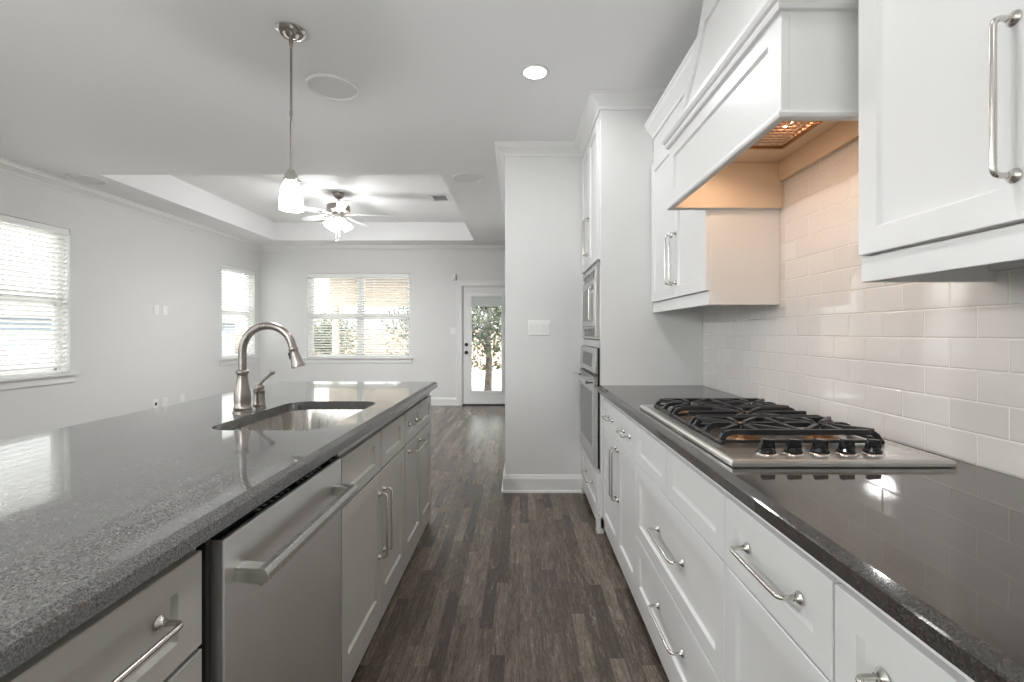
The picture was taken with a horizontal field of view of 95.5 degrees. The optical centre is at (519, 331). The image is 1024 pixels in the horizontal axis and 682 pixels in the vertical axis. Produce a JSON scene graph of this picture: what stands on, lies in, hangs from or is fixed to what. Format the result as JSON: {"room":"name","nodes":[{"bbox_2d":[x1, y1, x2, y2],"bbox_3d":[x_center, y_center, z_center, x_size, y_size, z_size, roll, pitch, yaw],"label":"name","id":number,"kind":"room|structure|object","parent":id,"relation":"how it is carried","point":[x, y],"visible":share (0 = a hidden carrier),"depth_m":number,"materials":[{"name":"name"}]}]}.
{"room":"kitchen","nodes":[
{"label":"kitchen","id":0,"kind":"room"},
{"bbox_2d":[0,171,259,440],"bbox_3d":[-4.505,-0.105,2.535,0.150,2.710,11.070,0,0,0],"label":"wall","id":1,"kind":"structure","parent":0,"point":[121,264],"depth_m":5.21,"materials":[{"name":"white paint"}]},
{"bbox_2d":[0,221,78,389],"bbox_3d":[-4.475,-0.258,4.145,0.180,1.505,0.970,0,0,0],"label":"window","id":2,"kind":"structure","parent":1,"relation":"in","point":[14,382],"depth_m":4.36,"materials":[{"name":"white plastic"}]},
{"bbox_2d":[0,214,68,377],"bbox_3d":[-4.459,-0.308,4.145,0.068,1.396,0.854,0,0,0],"label":"window blind","id":3,"kind":"object","parent":2,"relation":"attached to","point":[3,218],"visible":1,"depth_m":4.26,"materials":[{"name":"white plastic"}]},
{"bbox_2d":[0,158,261,250],"bbox_3d":[-4.389,-1.417,2.460,0.082,0.086,10.920,0,0,0],"label":"trim","id":4,"kind":"structure","parent":1,"relation":"attached to","point":[7,166],"depth_m":4.96,"materials":[{"name":"white paint"}]},
{"bbox_2d":[153,399,157,408],"bbox_3d":[-4.426,0.875,5.650,0.009,0.117,0.075,0,0,0],"label":"outlet plate","id":5,"kind":"object","parent":1,"relation":"attached to","point":[155,401],"visible":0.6,"depth_m":5.64,"materials":[{"name":"white plastic"}]},
{"bbox_2d":[154,305,158,314],"bbox_3d":[-4.426,-0.270,5.660,0.008,0.117,0.075,0,0,0],"label":"blank plate","id":6,"kind":"object","parent":1,"relation":"attached to","point":[156,307],"visible":1,"depth_m":5.66,"materials":[{"name":"white plastic"}]},
{"bbox_2d":[163,306,167,314],"bbox_3d":[-4.427,-0.270,5.800,0.006,0.117,0.075,0,0,0],"label":"blank plate","id":7,"kind":"object","parent":1,"relation":"attached to","point":[165,308],"visible":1,"depth_m":5.80,"materials":[{"name":"white plastic"}]},
{"bbox_2d":[163,397,167,406],"bbox_3d":[-4.426,0.875,5.800,0.008,0.117,0.075,0,0,0],"label":"outlet plate","id":8,"kind":"object","parent":1,"relation":"attached to","point":[165,400],"visible":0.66,"depth_m":5.80,"materials":[{"name":"white plastic"}]},
{"bbox_2d":[180,394,184,402],"bbox_3d":[-4.426,0.875,6.100,0.008,0.117,0.075,0,0,0],"label":"outlet plate","id":9,"kind":"object","parent":1,"relation":"attached to","point":[182,396],"visible":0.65,"depth_m":6.09,"materials":[{"name":"white plastic"}]},
{"bbox_2d":[220,269,258,364],"bbox_3d":[-4.475,-0.258,7.340,0.180,1.505,0.960,0,0,0],"label":"window","id":10,"kind":"structure","parent":1,"relation":"in","point":[232,360],"depth_m":7.56,"materials":[{"name":"white plastic"}]},
{"bbox_2d":[222,265,253,357],"bbox_3d":[-4.459,-0.308,7.340,0.068,1.396,0.844,0,0,0],"label":"window blind","id":11,"kind":"object","parent":10,"relation":"attached to","point":[223,266],"visible":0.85,"depth_m":7.31,"materials":[{"name":"white plastic"}]},
{"bbox_2d":[0,0,702,244],"bbox_3d":[-1.190,-1.655,2.460,6.780,0.390,11.220,0,0,0],"label":"ceiling","id":12,"kind":"structure","parent":0,"point":[182,107],"depth_m":2.88,"materials":[{"name":"white paint"}]},
{"bbox_2d":[64,174,106,184],"bbox_3d":[-4.140,-1.454,4.440,0.300,0.012,0.300,0,0,0],"label":"ceiling speaker","id":13,"kind":"object","parent":12,"relation":"attached to","point":[80,178],"visible":1,"depth_m":4.43,"materials":[{"name":"white paint"}]},
{"bbox_2d":[68,175,103,183],"bbox_3d":[-4.140,-1.456,4.440,0.258,0.005,0.258,0,0,0],"label":"grille","id":14,"kind":"object","parent":13,"relation":"attached to","point":[85,179],"depth_m":4.44,"materials":[{"name":"white metal"}]},
{"bbox_2d":[274,21,306,212],"bbox_3d":[-1.110,-1.026,2.255,0.144,0.867,0.144,0,0,0],"label":"pendant lamp","id":15,"kind":"object","parent":12,"relation":"hanging from","point":[290,196],"visible":1,"depth_m":2.23,"materials":[{"name":"white glass"}]},
{"bbox_2d":[305,73,359,100],"bbox_3d":[-1.116,-1.454,2.775,0.300,0.012,0.300,0,0,0],"label":"ceiling speaker","id":16,"kind":"object","parent":12,"relation":"attached to","point":[327,86],"visible":1,"depth_m":2.77,"materials":[{"name":"white paint"}]},
{"bbox_2d":[309,77,355,98],"bbox_3d":[-1.116,-1.456,2.775,0.258,0.005,0.258,0,0,0],"label":"grille","id":17,"kind":"object","parent":16,"relation":"attached to","point":[324,87],"depth_m":2.77,"materials":[{"name":"white"}]},
{"bbox_2d":[301,192,391,241],"bbox_3d":[-2.257,-1.435,5.896,1.258,0.630,1.265,0,0,0],"label":"ceiling fan","id":18,"kind":"object","parent":12,"relation":"hanging from","point":[339,208],"visible":0.99,"depth_m":5.82,"materials":[{"name":"silver metal"}]},
{"bbox_2d":[429,194,450,200],"bbox_3d":[-1.040,-1.745,6.050,0.240,0.012,0.300,0,0,0],"label":"ceiling vent","id":19,"kind":"object","parent":12,"relation":"in","point":[435,197],"visible":1,"depth_m":6.02,"materials":[{"name":"white metal"}]},
{"bbox_2d":[453,172,483,183],"bbox_3d":[-0.490,-1.454,4.400,0.290,0.012,0.290,0,0,0],"label":"ceiling speaker","id":20,"kind":"object","parent":12,"relation":"attached to","point":[466,177],"visible":1,"depth_m":4.39,"materials":[{"name":"white paint"}]},
{"bbox_2d":[455,174,480,181],"bbox_3d":[-0.490,-1.456,4.400,0.248,0.005,0.248,0,0,0],"label":"grille","id":21,"kind":"object","parent":20,"relation":"attached to","point":[458,177],"depth_m":4.39,"materials":[{"name":"white"}]},
{"bbox_2d":[520,64,549,80],"bbox_3d":[0.084,-1.456,2.613,0.164,0.007,0.164,0,0,0],"label":"recessed light","id":22,"kind":"object","parent":12,"relation":"in","point":[533,72],"visible":1,"depth_m":2.61,"materials":[{"name":"white paint"}]},
{"bbox_2d":[260,251,504,396],"bbox_3d":[-1.115,-0.105,7.995,6.630,2.710,0.150,0,0,0],"label":"wall","id":23,"kind":"structure","parent":0,"point":[284,290],"depth_m":7.92,"materials":[{"name":"white paint"}]},
{"bbox_2d":[303,277,412,362],"bbox_3d":[-2.750,-0.237,7.965,1.860,1.525,0.180,0,0,0],"label":"window","id":24,"kind":"structure","parent":23,"relation":"in","point":[307,359],"depth_m":8.01,"materials":[{"name":"white plastic"}]},
{"bbox_2d":[308,274,409,356],"bbox_3d":[-2.750,-0.288,7.949,1.744,1.416,0.068,0,0,0],"label":"window blind","id":25,"kind":"object","parent":24,"relation":"attached to","point":[309,275],"visible":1,"depth_m":7.94,"materials":[{"name":"white plastic"}]},
{"bbox_2d":[260,245,504,250],"bbox_3d":[-1.165,-1.417,7.879,6.530,0.086,0.082,0,0,0],"label":"trim","id":26,"kind":"structure","parent":23,"relation":"attached to","point":[264,247],"depth_m":7.87,"materials":[{"name":"white paint"}]},
{"bbox_2d":[431,397,455,405],"bbox_3d":[-2.750,1.183,7.912,3.360,0.135,0.016,0,0,0],"label":"baseboard","id":27,"kind":"structure","parent":23,"relation":"attached to","point":[435,401],"depth_m":7.90,"materials":[{"name":"white paint"}]},
{"bbox_2d":[450,327,455,333],"bbox_3d":[-1.140,-0.020,7.913,0.100,0.117,0.014,0,0,0],"label":"switch plate","id":28,"kind":"object","parent":23,"relation":"attached to","point":[452,329],"visible":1,"depth_m":7.91,"materials":[{"name":"white plastic"}]},
{"bbox_2d":[456,280,504,405],"bbox_3d":[-0.574,0.185,7.961,1.008,2.130,0.178,0,0,0],"label":"door","id":29,"kind":"structure","parent":23,"relation":"in","point":[469,293],"depth_m":7.92,"materials":[{"name":"white paint"}]},
{"bbox_2d":[472,297,500,305],"bbox_3d":[-0.570,-0.524,7.970,0.524,0.170,0.016,0,0,0],"label":"shade","id":30,"kind":"object","parent":29,"relation":"attached to","point":[476,301],"depth_m":7.96,"materials":[{"name":"white fabric"}]},
{"bbox_2d":[351,405,668,681],"bbox_3d":[-1.190,1.310,2.460,6.780,0.120,11.220,0,0,0],"label":"floor","id":31,"kind":"structure","parent":0,"point":[498,586],"depth_m":2.22,"materials":[{"name":"brown wood"}]},
{"bbox_2d":[0,548,201,681],"bbox_3d":[-0.898,0.809,0.534,0.704,0.882,0.667,0,0,0],"label":"base cabinet","id":32,"kind":"object","parent":31,"relation":"on","point":[153,632],"visible":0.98,"depth_m":0.72,"materials":[{"name":"grey paint"}]},
{"bbox_2d":[196,454,357,681],"bbox_3d":[-0.852,0.816,1.194,0.697,0.868,0.635,0,0,0],"label":"dishwasher","id":33,"kind":"object","parent":31,"relation":"on","point":[271,578],"visible":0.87,"depth_m":1.09,"materials":[{"name":"silver metal"}]},
{"bbox_2d":[338,410,403,681],"bbox_3d":[-0.897,0.809,1.941,0.705,0.882,0.841,0,0,0],"label":"base cabinet","id":34,"kind":"object","parent":31,"relation":"on","point":[372,521],"visible":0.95,"depth_m":1.83,"materials":[{"name":"grey paint"}]},
{"bbox_2d":[0,382,436,677],"bbox_3d":[-1.073,0.349,1.603,1.042,0.038,3.005,0,0,0],"label":"countertop","id":35,"kind":"structure","parent":34,"relation":"on","point":[90,512],"depth_m":0.99,"materials":[{"name":"stone"}]},
{"bbox_2d":[232,322,304,413],"bbox_3d":[-1.033,0.144,1.960,0.292,0.371,0.163,0,0,0],"label":"kitchen faucet","id":36,"kind":"object","parent":35,"relation":"on","point":[242,393],"visible":1,"depth_m":1.90,"materials":[{"name":"silver metal"}]},
{"bbox_2d":[232,370,252,413],"bbox_3d":[-1.143,0.242,1.915,0.072,0.175,0.072,0,0,0],"label":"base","id":37,"kind":"object","parent":36,"relation":"attached to","point":[242,393],"depth_m":1.89,"materials":[{"name":"silver metal"}]},
{"bbox_2d":[235,409,363,429],"bbox_3d":[-0.870,0.476,1.887,0.454,0.214,0.699,0,0,0],"label":"sink","id":38,"kind":"object","parent":35,"relation":"in","point":[307,419],"visible":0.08,"depth_m":2.21,"materials":[{"name":"silver metal"}]},
{"bbox_2d":[401,392,430,570],"bbox_3d":[-0.890,0.809,2.717,0.719,0.882,0.701,0,0,0],"label":"base cabinet","id":39,"kind":"object","parent":31,"relation":"on","point":[417,416],"visible":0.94,"depth_m":2.65,"materials":[{"name":"grey paint"}]},
{"bbox_2d":[601,398,638,603],"bbox_3d":[0.801,0.809,2.474,0.653,0.882,0.807,0,0,0],"label":"base cabinet","id":40,"kind":"object","parent":31,"relation":"on","point":[619,429],"visible":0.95,"depth_m":2.40,"materials":[{"name":"white paint"}]},
{"bbox_2d":[581,110,702,533],"bbox_3d":[0.789,-0.104,3.260,0.698,2.709,0.757,0,0,0],"label":"tall cabinet","id":41,"kind":"object","parent":31,"relation":"on","point":[638,345],"visible":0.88,"depth_m":2.88,"materials":[{"name":"white paint"}]},
{"bbox_2d":[573,345,599,468],"bbox_3d":[0.726,0.481,3.259,0.649,0.758,0.707,0,0,0],"label":"wall oven","id":42,"kind":"object","parent":41,"relation":"in","point":[589,375],"visible":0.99,"depth_m":3.06,"materials":[{"name":"silver metal"}]},
{"bbox_2d":[582,266,598,338],"bbox_3d":[0.702,-0.185,3.260,0.496,0.465,0.650,0,0,0],"label":"microwave","id":43,"kind":"object","parent":41,"relation":"in","point":[590,281],"visible":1,"depth_m":3.10,"materials":[{"name":"silver metal"}]},
{"bbox_2d":[636,423,729,681],"bbox_3d":[0.802,0.809,1.620,0.652,0.882,0.899,0,0,0],"label":"base cabinet","id":44,"kind":"object","parent":31,"relation":"on","point":[680,510],"visible":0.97,"depth_m":1.51,"materials":[{"name":"white paint"}]},
{"bbox_2d":[597,385,1023,681],"bbox_3d":[0.805,0.349,1.359,0.652,0.038,3.038,0,0,0],"label":"countertop","id":45,"kind":"structure","parent":44,"relation":"on","point":[940,551],"depth_m":0.78,"materials":[{"name":"stone"}]},
{"bbox_2d":[640,398,956,467],"bbox_3d":[0.787,0.303,1.564,0.545,0.054,0.872,0,0,0],"label":"gas cooktop","id":46,"kind":"object","parent":45,"relation":"in","point":[740,433],"visible":1,"depth_m":1.31,"materials":[{"name":"silver metal"}]},
{"bbox_2d":[725,493,843,681],"bbox_3d":[0.801,0.809,0.968,0.653,0.882,0.404,0,0,0],"label":"base cabinet","id":47,"kind":"object","parent":31,"relation":"on","point":[780,599],"visible":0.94,"depth_m":0.96,"materials":[{"name":"white paint"}]},
{"bbox_2d":[835,577,974,681],"bbox_3d":[0.801,0.809,0.532,0.653,0.882,0.464,0,0,0],"label":"base cabinet","id":48,"kind":"object","parent":31,"relation":"on","point":[871,646],"visible":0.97,"depth_m":0.67,"materials":[{"name":"white paint"}]},
{"bbox_2d":[505,156,583,473],"bbox_3d":[1.042,-0.105,5.080,2.317,2.710,2.880,0,0,0],"label":"wall","id":49,"kind":"structure","parent":0,"point":[543,194],"depth_m":3.64,"materials":[{"name":"white paint"}]},
{"bbox_2d":[528,320,549,334],"bbox_3d":[0.152,-0.033,3.633,0.172,0.117,0.014,0,0,0],"label":"switch plate","id":50,"kind":"object","parent":49,"relation":"attached to","point":[535,327],"visible":1,"depth_m":3.63,"materials":[{"name":"white plastic"}]},
{"bbox_2d":[501,464,581,492],"bbox_3d":[0.172,1.183,5.005,0.637,0.135,2.790,0,0,0],"label":"baseboard","id":51,"kind":"structure","parent":49,"relation":"attached to","point":[511,483],"depth_m":3.62,"materials":[{"name":"white paint"}]},
{"bbox_2d":[494,89,664,218],"bbox_3d":[0.033,-1.417,4.443,1.033,0.086,3.842,0,0,-20],"label":"trim","id":52,"kind":"structure","parent":49,"relation":"attached to","point":[597,100],"depth_m":3.24,"materials":[{"name":"white paint"}]},
{"bbox_3d":[1.215,-0.105,0.320,0.150,2.710,6.640,0,0,0],"label":"wall","id":53,"kind":"structure","parent":0,"visible":0},
{"bbox_2d":[644,38,779,312],"bbox_3d":[0.949,-0.700,2.449,0.362,1.161,0.854,0,0,0],"label":"upper cabinet","id":54,"kind":"object","parent":53,"relation":"attached to","point":[701,259],"visible":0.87,"depth_m":2.13,"materials":[{"name":"white paint"}]},
{"bbox_2d":[661,0,858,209],"bbox_3d":[0.875,-0.989,1.587,0.508,0.918,0.919,0,0,0],"label":"range hood","id":55,"kind":"object","parent":53,"relation":"attached to","point":[772,89],"visible":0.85,"depth_m":1.46,"materials":[{"name":"white paint"}]},
{"bbox_2d":[703,138,1023,478],"bbox_3d":[1.135,0.100,1.189,0.009,2.300,3.378,0,0,0],"label":"backsplash","id":56,"kind":"structure","parent":53,"relation":"attached to","point":[938,368],"depth_m":1.51,"materials":[{"name":"tile"}]},
{"bbox_2d":[859,0,1023,282],"bbox_3d":[0.949,-0.700,0.695,0.362,1.161,0.850,0,0,0],"label":"upper cabinet","id":57,"kind":"object","parent":53,"relation":"attached to","point":[941,82],"visible":1,"depth_m":0.91,"materials":[{"name":"white paint"}]},
{"label":"outside","id":58,"kind":"structure","parent":0,"visible":0},
{"bbox_2d":[472,357,500,390],"bbox_3d":[-4.000,1.470,7.000,32.000,0.160,38.000,0,0,0],"label":"ground","id":59,"kind":"structure","parent":58,"point":[478,377],"depth_m":13.33,"materials":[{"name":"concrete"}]},
{"bbox_2d":[0,287,244,369],"bbox_3d":[-11.750,0.170,10.750,5.100,2.440,9.900,0,0,0],"label":"house","id":60,"kind":"structure","parent":59,"relation":"on","point":[37,342],"depth_m":9.07,"materials":[{"name":"white"}]},
{"bbox_2d":[314,312,364,353],"bbox_3d":[-6.098,0.348,14.598,1.969,2.093,1.970,0,0,0],"label":"tree","id":61,"kind":"object","parent":59,"relation":"on","point":[320,312],"visible":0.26,"depth_m":14.44,"materials":[{"name":"green plant"}]},
{"bbox_2d":[235,329,500,370],"bbox_3d":[-3.000,0.645,16.630,18.000,1.490,0.060,0,0,0],"label":"fence","id":62,"kind":"object","parent":59,"relation":"on","point":[483,361],"visible":0.06,"depth_m":16.60,"materials":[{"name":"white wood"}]},
{"bbox_2d":[329,279,407,353],"bbox_3d":[-3.425,-0.115,12.010,3.350,3.010,1.020,0,0,0],"label":"patio cover","id":63,"kind":"object","parent":59,"relation":"on","point":[329,279],"visible":0.11,"depth_m":12.40,"materials":[{"name":"beige paint"}]},
{"bbox_2d":[380,307,407,353],"bbox_3d":[-2.901,-0.112,14.200,2.357,3.011,2.345,0,0,0],"label":"tree","id":64,"kind":"object","parent":59,"relation":"on","point":[386,307],"visible":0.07,"depth_m":13.95,"materials":[{"name":"green plant"}]},
{"bbox_2d":[472,306,500,390],"bbox_3d":[-0.704,-0.272,10.101,1.729,3.331,1.731,0,0,0],"label":"tree","id":65,"kind":"object","parent":59,"relation":"on","point":[490,314],"visible":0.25,"depth_m":9.93,"materials":[{"name":"green plant"}]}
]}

